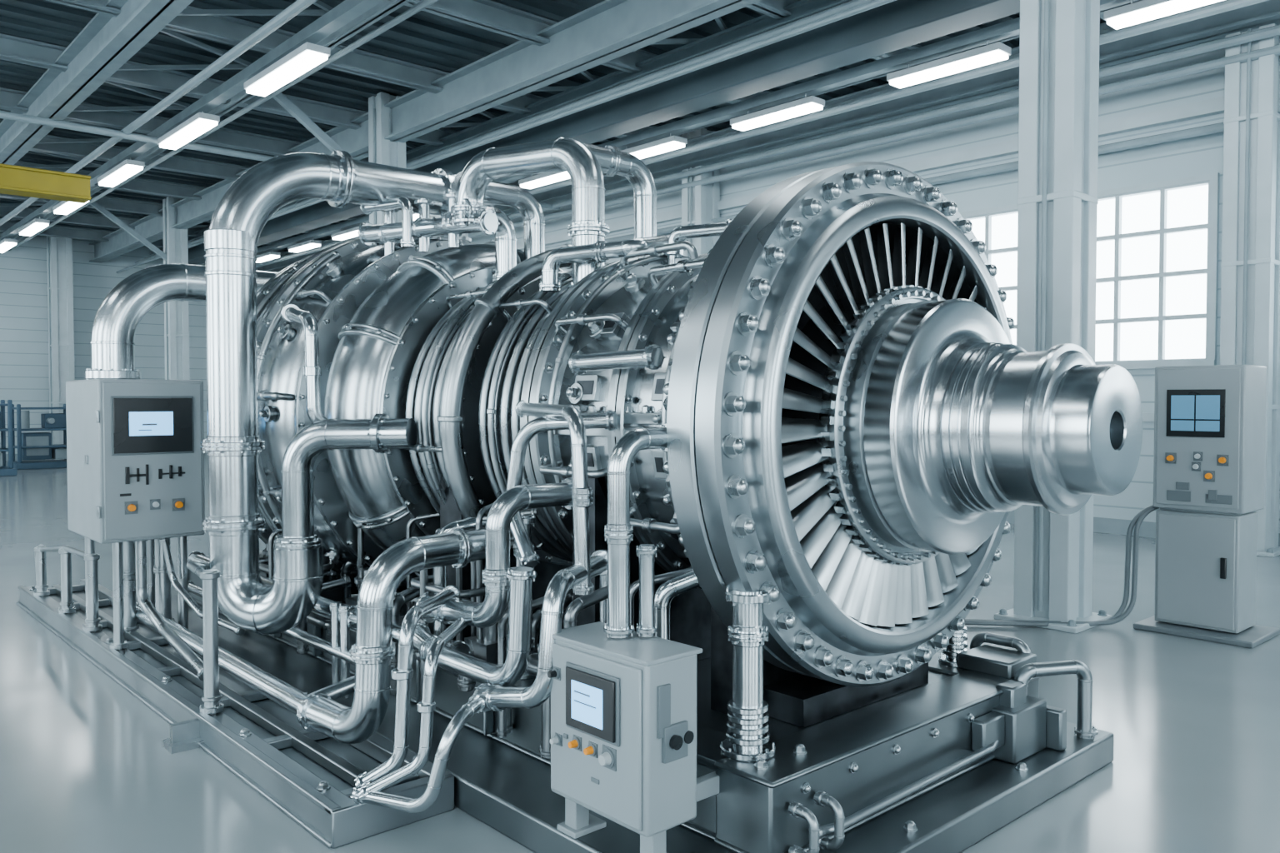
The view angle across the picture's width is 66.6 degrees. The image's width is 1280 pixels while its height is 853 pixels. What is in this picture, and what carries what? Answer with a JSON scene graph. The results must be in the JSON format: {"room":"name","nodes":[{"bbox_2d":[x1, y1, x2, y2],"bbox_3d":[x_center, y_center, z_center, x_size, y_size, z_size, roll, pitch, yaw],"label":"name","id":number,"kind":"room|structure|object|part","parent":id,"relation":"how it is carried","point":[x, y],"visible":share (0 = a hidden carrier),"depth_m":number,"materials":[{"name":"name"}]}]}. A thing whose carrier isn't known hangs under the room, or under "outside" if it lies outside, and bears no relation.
{"room":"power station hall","nodes":[
{"label":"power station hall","id":0,"kind":"room"},
{"bbox_2d":[0,231,257,454],"bbox_3d":[-18.367,-2.106,23.929,19.000,6.100,0.200,-1,2,-42],"label":"wall","id":1,"kind":"structure","parent":0,"point":[24,371],"depth_m":26.04,"materials":[{"name":"grey metal"}]},
{"bbox_2d":[5,453,206,460],"bbox_3d":[-18.290,0.855,23.925,19.000,0.180,0.030,-1,2,-42],"label":"baseboard","id":2,"kind":"structure","parent":1,"relation":"attached to","point":[7,455],"depth_m":25.60,"materials":[{"name":"paint"}]},
{"bbox_2d":[0,0,727,259],"bbox_3d":[-2.664,-4.038,11.652,5.880,1.316,36.044,-1,2,-42],"label":"ceiling","id":3,"kind":"structure","parent":0,"point":[281,98],"depth_m":13.45,"materials":[{"name":"grey metal"}]},
{"bbox_2d":[0,163,91,203],"bbox_3d":[-11.985,-3.365,10.710,10.550,0.340,0.400,-1,2,-42],"label":"girder","id":4,"kind":"object","parent":3,"relation":"attached to","point":[14,180],"visible":1,"depth_m":13.76,"materials":[{"name":"yellow metal"}]},
{"bbox_2d":[52,195,90,214],"bbox_3d":[-10.578,-4.173,18.109,0.260,0.210,1.750,-1,2,-42],"label":"ceiling light","id":5,"kind":"object","parent":3,"relation":"attached to","point":[63,207],"depth_m":18.19,"materials":[{"name":"white plastic"}]},
{"bbox_2d":[96,157,144,187],"bbox_3d":[-8.361,-4.106,15.665,0.260,0.210,1.750,-1,2,-42],"label":"ceiling light","id":6,"kind":"object","parent":3,"relation":"attached to","point":[127,168],"depth_m":15.44,"materials":[{"name":"white plastic"}]},
{"bbox_2d":[157,111,219,149],"bbox_3d":[-6.145,-4.039,13.221,0.260,0.210,1.750,-1,2,-42],"label":"ceiling light","id":7,"kind":"object","parent":3,"relation":"attached to","point":[201,122],"depth_m":13.02,"materials":[{"name":"white plastic"}]},
{"bbox_2d":[244,42,330,96],"bbox_3d":[-3.928,-3.972,10.777,0.260,0.210,1.750,-1,2,-42],"label":"ceiling light","id":8,"kind":"object","parent":3,"relation":"attached to","point":[308,55],"depth_m":10.58,"materials":[{"name":"white plastic"}]},
{"bbox_2d":[518,171,569,189],"bbox_3d":[-1.494,-4.114,15.952,0.260,0.210,1.350,-1,2,-42],"label":"ceiling light","id":9,"kind":"object","parent":3,"relation":"attached to","point":[542,179],"depth_m":15.95,"materials":[{"name":"white plastic"}]},
{"bbox_2d":[0,0,1142,255],"bbox_3d":[-5.201,-4.523,9.337,18.800,0.330,38.800,-1,2,-42],"label":"ceiling purlins","id":10,"kind":"structure","parent":3,"relation":"attached to","point":[488,15],"depth_m":13.09,"materials":[{"name":"grey metal"}]},
{"bbox_2d":[0,0,1269,273],"bbox_3d":[-5.016,-4.037,9.519,17.500,0.507,38.800,-1,2,-42],"label":"beam","id":11,"kind":"structure","parent":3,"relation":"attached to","point":[852,7],"depth_m":11.90,"materials":[{"name":"metal"}]},
{"bbox_2d":[187,0,1019,264],"bbox_3d":[-3.968,-4.407,17.549,0.450,0.350,27.500,-1,2,-42],"label":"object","id":12,"kind":"structure","parent":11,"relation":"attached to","point":[897,24],"depth_m":11.56,"materials":[{"name":"paint"}]},
{"bbox_2d":[0,0,1279,272],"bbox_3d":[-3.571,-4.318,10.821,13.700,0.500,38.800,-1,2,-42],"label":"beams","id":13,"kind":"structure","parent":3,"relation":"attached to","point":[608,30],"depth_m":12.06,"materials":[{"name":"grey metal"}]},
{"bbox_2d":[413,212,419,220],"bbox_3d":[-4.718,-4.211,19.506,0.260,0.210,1.350,-1,2,-42],"label":"ceiling light","id":14,"kind":"object","parent":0,"point":[415,214],"depth_m":18.99,"materials":[{"name":"white plastic"}]},
{"bbox_2d":[0,0,1106,249],"bbox_3d":[-5.201,-4.802,9.330,19.000,0.210,39.000,-1,2,-42],"label":"ceiling","id":15,"kind":"structure","parent":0,"point":[425,39],"depth_m":12.79,"materials":[{"name":"paint"}]},
{"bbox_2d":[0,236,17,253],"bbox_3d":[-15.011,-4.307,22.996,0.260,0.210,1.750,-1,2,-42],"label":"ceiling light","id":16,"kind":"object","parent":15,"relation":"attached to","point":[6,244],"depth_m":22.50,"materials":[{"name":"white plastic"}]},
{"bbox_2d":[18,216,49,235],"bbox_3d":[-12.795,-4.240,20.552,0.260,0.210,1.750,-1,2,-42],"label":"ceiling light","id":17,"kind":"object","parent":15,"relation":"attached to","point":[36,225],"depth_m":20.28,"materials":[{"name":"white plastic"}]},
{"bbox_2d":[255,251,280,262],"bbox_3d":[-9.555,-4.357,24.838,0.260,0.210,1.350,-1,2,-42],"label":"ceiling light","id":18,"kind":"object","parent":15,"relation":"attached to","point":[271,255],"depth_m":24.50,"materials":[{"name":"white plastic"}]},
{"bbox_2d":[287,237,321,252],"bbox_3d":[-7.943,-4.308,23.061,0.260,0.210,1.350,-1,2,-42],"label":"ceiling light","id":19,"kind":"object","parent":15,"relation":"attached to","point":[310,244],"depth_m":22.88,"materials":[{"name":"white plastic"}]},
{"bbox_2d":[330,224,360,240],"bbox_3d":[-6.331,-4.260,21.284,0.260,0.210,1.350,-1,2,-42],"label":"ceiling light","id":20,"kind":"object","parent":15,"relation":"attached to","point":[352,232],"depth_m":21.25,"materials":[{"name":"white plastic"}]},
{"bbox_2d":[620,133,687,159],"bbox_3d":[0.118,-4.065,14.175,0.260,0.210,1.350,-1,2,-42],"label":"ceiling light","id":21,"kind":"object","parent":15,"relation":"attached to","point":[672,142],"depth_m":13.90,"materials":[{"name":"white plastic"}]},
{"bbox_2d":[730,94,824,130],"bbox_3d":[1.730,-4.016,12.397,0.260,0.210,1.350,-1,2,-42],"label":"ceiling light","id":22,"kind":"object","parent":15,"relation":"attached to","point":[807,105],"depth_m":12.26,"materials":[{"name":"white plastic"}]},
{"bbox_2d":[886,40,1011,88],"bbox_3d":[3.342,-3.967,10.620,0.260,0.210,1.350,-1,2,-42],"label":"ceiling light","id":23,"kind":"object","parent":15,"relation":"attached to","point":[997,52],"depth_m":10.50,"materials":[{"name":"white plastic"}]},
{"bbox_2d":[1103,0,1223,29],"bbox_3d":[4.954,-3.919,8.843,0.260,0.210,1.350,-1,2,-42],"label":"ceiling light","id":24,"kind":"object","parent":15,"relation":"attached to","point":[1142,11],"depth_m":9.03,"materials":[{"name":"white plastic"}]},
{"bbox_2d":[0,454,1279,852],"bbox_3d":[-5.201,1.440,9.501,19.000,0.200,39.000,-1,2,-42],"label":"floor","id":25,"kind":"structure","parent":0,"point":[85,767],"depth_m":4.50,"materials":[{"name":"grey concrete"}]},
{"bbox_2d":[0,400,17,476],"bbox_3d":[-14.012,0.242,20.381,1.500,1.600,1.000,-1,2,-42],"label":"shelving rack","id":26,"kind":"object","parent":25,"relation":"on","point":[5,471],"visible":1,"depth_m":20.51,"materials":[{"name":"metal"}]},
{"bbox_2d":[7,404,67,469],"bbox_3d":[-14.097,0.220,23.005,1.300,1.500,1.000,-1,2,-42],"label":"shelving rack","id":27,"kind":"object","parent":25,"relation":"on","point":[31,446],"visible":0.71,"depth_m":22.72,"materials":[{"name":"metal"}]},
{"bbox_2d":[46,235,74,459],"bbox_3d":[-15.304,-2.127,25.761,0.700,6.040,0.700,-1,2,-42],"label":"column","id":28,"kind":"structure","parent":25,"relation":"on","point":[61,287],"depth_m":25.58,"materials":[{"name":"paint"}]},
{"bbox_2d":[47,238,54,459],"bbox_3d":[-15.304,-2.047,25.764,0.665,5.800,0.665,-1,2,-42],"label":"flange","id":29,"kind":"object","parent":28,"relation":"attached to","point":[47,238],"visible":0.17,"depth_m":25.57,"materials":[{"name":"paint"}]},
{"bbox_2d":[162,196,189,379],"bbox_3d":[-10.301,-2.014,21.660,0.600,6.040,0.600,-1,2,-42],"label":"column","id":30,"kind":"structure","parent":25,"relation":"on","point":[177,239],"depth_m":21.51,"materials":[{"name":"metal"}]},
{"bbox_2d":[164,207,168,379],"bbox_3d":[-10.301,-1.934,21.662,0.565,5.800,0.565,-1,2,-42],"label":"flange","id":31,"kind":"object","parent":30,"relation":"attached to","point":[165,208],"visible":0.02,"depth_m":21.50,"materials":[{"name":"paint"}]},
{"bbox_2d":[368,91,406,224],"bbox_3d":[-3.718,-1.815,14.403,0.600,6.040,0.600,-1,2,-42],"label":"column","id":32,"kind":"structure","parent":25,"relation":"on","point":[388,152],"depth_m":14.19,"materials":[{"name":"metal"}]},
{"bbox_2d":[373,108,376,224],"bbox_3d":[-3.718,-1.735,14.405,0.565,5.800,0.565,-1,2,-42],"label":"flange","id":33,"kind":"object","parent":32,"relation":"attached to","point":[374,109],"visible":0.03,"depth_m":14.19,"materials":[{"name":"paint"}]},
{"bbox_2d":[16,544,1114,852],"bbox_3d":[-1.436,1.038,5.917,3.060,0.800,7.150,-1,2,-42],"label":"base","id":34,"kind":"object","parent":25,"relation":"on","point":[943,764],"visible":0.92,"depth_m":3.86,"materials":[{"name":"metal"}]},
{"bbox_2d":[65,379,245,681],"bbox_3d":[-2.815,0.524,5.703,0.592,1.600,1.813,-1,2,-42],"label":"box","id":35,"kind":"object","parent":34,"relation":"on","point":[135,457],"visible":0.84,"depth_m":5.79,"materials":[{"name":"paint"}]},
{"bbox_3d":[-2.878,0.197,5.772,0.540,0.910,0.012,-1,2,-42],"label":"door","id":36,"kind":"part","parent":35,"relation":"part of","materials":[{"name":"paint"}]},
{"bbox_3d":[-2.875,-0.008,5.755,0.454,0.344,0.010,-1,2,-42],"label":"bezel frame","id":37,"kind":"part","parent":35,"relation":"part of","materials":[{"name":"paint"}]},
{"bbox_2d":[150,499,160,509],"bbox_3d":[-2.863,0.462,5.763,0.058,0.061,0.033,-1,2,-42],"label":"switch","id":38,"kind":"object","parent":35,"relation":"attached to","point":[155,504],"depth_m":5.76,"materials":[{"name":"paint"}]},
{"bbox_3d":[-2.802,1.374,5.713,0.510,0.140,5.630,-1,2,-42],"label":"rail","id":39,"kind":"part","parent":34,"relation":"part of","materials":[{"name":"metal"}]},
{"bbox_2d":[85,137,1142,813],"bbox_3d":[-0.642,-0.107,5.247,3.034,2.870,6.047,-2,2,-44],"label":"turbine","id":40,"kind":"object","parent":34,"relation":"on","point":[796,452],"visible":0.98,"depth_m":3.89,"materials":[{"name":"metal"}]},
{"bbox_3d":[-0.796,-0.059,5.792,2.290,2.290,5.050,-1,2,-42],"label":"casing","id":41,"kind":"part","parent":40,"relation":"part of","materials":[{"name":"metal"}]},
{"bbox_3d":[-0.343,-0.045,5.292,1.260,1.260,1.140,-1,2,-42],"label":"casing","id":42,"kind":"part","parent":40,"relation":"part of","materials":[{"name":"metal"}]},
{"bbox_2d":[547,621,719,852],"bbox_3d":[-0.012,1.040,3.225,0.425,0.685,0.530,-1,2,-42],"label":"box","id":43,"kind":"object","parent":34,"relation":"on","point":[622,741],"visible":1,"depth_m":3.04,"materials":[{"name":"paint"}]},
{"bbox_3d":[-0.152,0.880,3.100,0.010,0.214,0.264,-1,2,-42],"label":"bezel frame","id":44,"kind":"part","parent":43,"relation":"part of","materials":[{"name":"paint"}]},
{"bbox_3d":[-0.147,0.978,3.114,0.012,0.495,0.450,-1,2,-42],"label":"door","id":45,"kind":"part","parent":43,"relation":"part of","materials":[{"name":"paint"}]},
{"bbox_2d":[681,128,719,257],"bbox_3d":[1.010,-1.866,16.259,0.650,6.040,0.650,-1,2,-42],"label":"column","id":46,"kind":"structure","parent":25,"relation":"on","point":[706,198],"depth_m":16.08,"materials":[{"name":"metal"}]},
{"bbox_2d":[690,167,692,243],"bbox_3d":[1.010,-1.786,16.262,0.615,5.800,0.615,-1,2,-42],"label":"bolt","id":47,"kind":"object","parent":46,"relation":"attached to","point":[691,177],"visible":0.02,"depth_m":16.04,"materials":[{"name":"paint"}]},
{"bbox_2d":[994,0,1111,634],"bbox_3d":[2.999,-1.612,6.997,0.600,6.040,0.600,-1,2,-42],"label":"column","id":48,"kind":"structure","parent":25,"relation":"on","point":[1073,84],"depth_m":6.90,"materials":[{"name":"paint"}]},
{"bbox_2d":[998,0,1107,626],"bbox_3d":[2.999,-1.532,7.000,0.565,5.800,0.565,-1,2,-42],"label":"flange","id":49,"kind":"object","parent":48,"relation":"attached to","point":[1047,2],"visible":0.8,"depth_m":6.86,"materials":[{"name":"paint"}]},
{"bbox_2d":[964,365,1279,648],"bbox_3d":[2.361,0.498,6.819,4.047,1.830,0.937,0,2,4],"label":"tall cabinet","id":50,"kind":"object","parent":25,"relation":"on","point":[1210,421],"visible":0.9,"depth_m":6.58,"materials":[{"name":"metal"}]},
{"bbox_2d":[1192,464,1198,469],"bbox_3d":[3.738,0.270,6.558,0.025,0.036,0.036,-1,2,-42],"label":"switch","id":51,"kind":"object","parent":50,"relation":"attached to","point":[1194,466],"depth_m":6.55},
{"bbox_2d":[1194,454,1200,459],"bbox_3d":[3.745,0.201,6.549,0.025,0.036,0.036,-1,2,-42],"label":"switch","id":52,"kind":"object","parent":50,"relation":"attached to","point":[1196,456],"depth_m":6.54,"materials":[{"name":"white plastic"}]},
{"bbox_3d":[3.769,0.480,6.591,0.042,1.740,0.510,-1,2,-42],"label":"door","id":53,"kind":"part","parent":50,"relation":"part of","materials":[{"name":"paint"}]},
{"bbox_3d":[3.909,1.396,6.731,0.600,0.040,0.740,-1,2,-42],"label":"plate","id":54,"kind":"part","parent":50,"relation":"part of","materials":[{"name":"paint"}]},
{"bbox_3d":[3.879,0.943,6.478,0.023,0.140,0.035,-1,2,-42],"label":"door handle","id":55,"kind":"part","parent":50,"relation":"part of","materials":[{"name":"black plastic"}]},
{"bbox_2d":[1220,23,1279,557],"bbox_3d":[6.451,-1.702,10.261,0.650,6.040,0.650,-1,2,-42],"label":"column","id":56,"kind":"structure","parent":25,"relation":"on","point":[1262,343],"depth_m":10.12,"materials":[{"name":"paint"}]},
{"bbox_2d":[1241,28,1273,553],"bbox_3d":[6.451,-1.622,10.263,0.615,5.800,0.615,-1,2,-42],"label":"flange","id":57,"kind":"object","parent":56,"relation":"attached to","point":[1249,44],"visible":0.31,"depth_m":10.08,"materials":[{"name":"paint"}]},
{"bbox_3d":[-9.469,-2.183,27.811,0.650,6.040,0.650,-1,2,-42],"label":"shaft","id":58,"kind":"object","parent":25,"relation":"on","visible":0},
{"bbox_2d":[275,24,1279,272],"bbox_3d":[1.522,-3.750,15.457,0.550,0.845,38.800,-1,2,-42],"label":"beam","id":59,"kind":"structure","parent":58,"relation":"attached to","point":[1259,34],"depth_m":12.43,"materials":[{"name":"metal"}]},
{"bbox_2d":[470,37,1279,533],"bbox_3d":[1.911,-1.885,15.861,0.200,6.100,39.000,-1,2,-42],"label":"wall","id":60,"kind":"structure","parent":0,"point":[1200,155],"depth_m":11.70,"materials":[{"name":"grey metal"}]},
{"bbox_2d":[516,96,1224,421],"bbox_3d":[1.792,-1.957,15.751,0.120,3.550,39.000,-1,2,-42],"label":"trim","id":61,"kind":"structure","parent":60,"relation":"attached to","point":[1213,106],"depth_m":12.55,"materials":[{"name":"paint"}]},
{"bbox_2d":[959,203,1017,329],"bbox_3d":[4.718,-1.776,12.603,0.140,2.140,1.660,-1,2,-42],"label":"window","id":62,"kind":"structure","parent":60,"relation":"in","point":[987,213],"depth_m":12.73,"materials":[{"name":"paint"}]},
{"bbox_2d":[1005,510,1279,546],"bbox_3d":[1.825,1.076,15.864,0.030,0.180,39.000,-1,2,-42],"label":"baseboard","id":63,"kind":"structure","parent":60,"relation":"attached to","point":[1112,526],"depth_m":11.60,"materials":[{"name":"paint"}]},
{"bbox_2d":[1095,172,1219,369],"bbox_3d":[5.826,-1.742,11.381,0.140,2.140,1.660,-1,2,-42],"label":"window","id":64,"kind":"structure","parent":60,"relation":"in","point":[1212,179],"depth_m":11.18,"materials":[{"name":"paint"}]}
]}

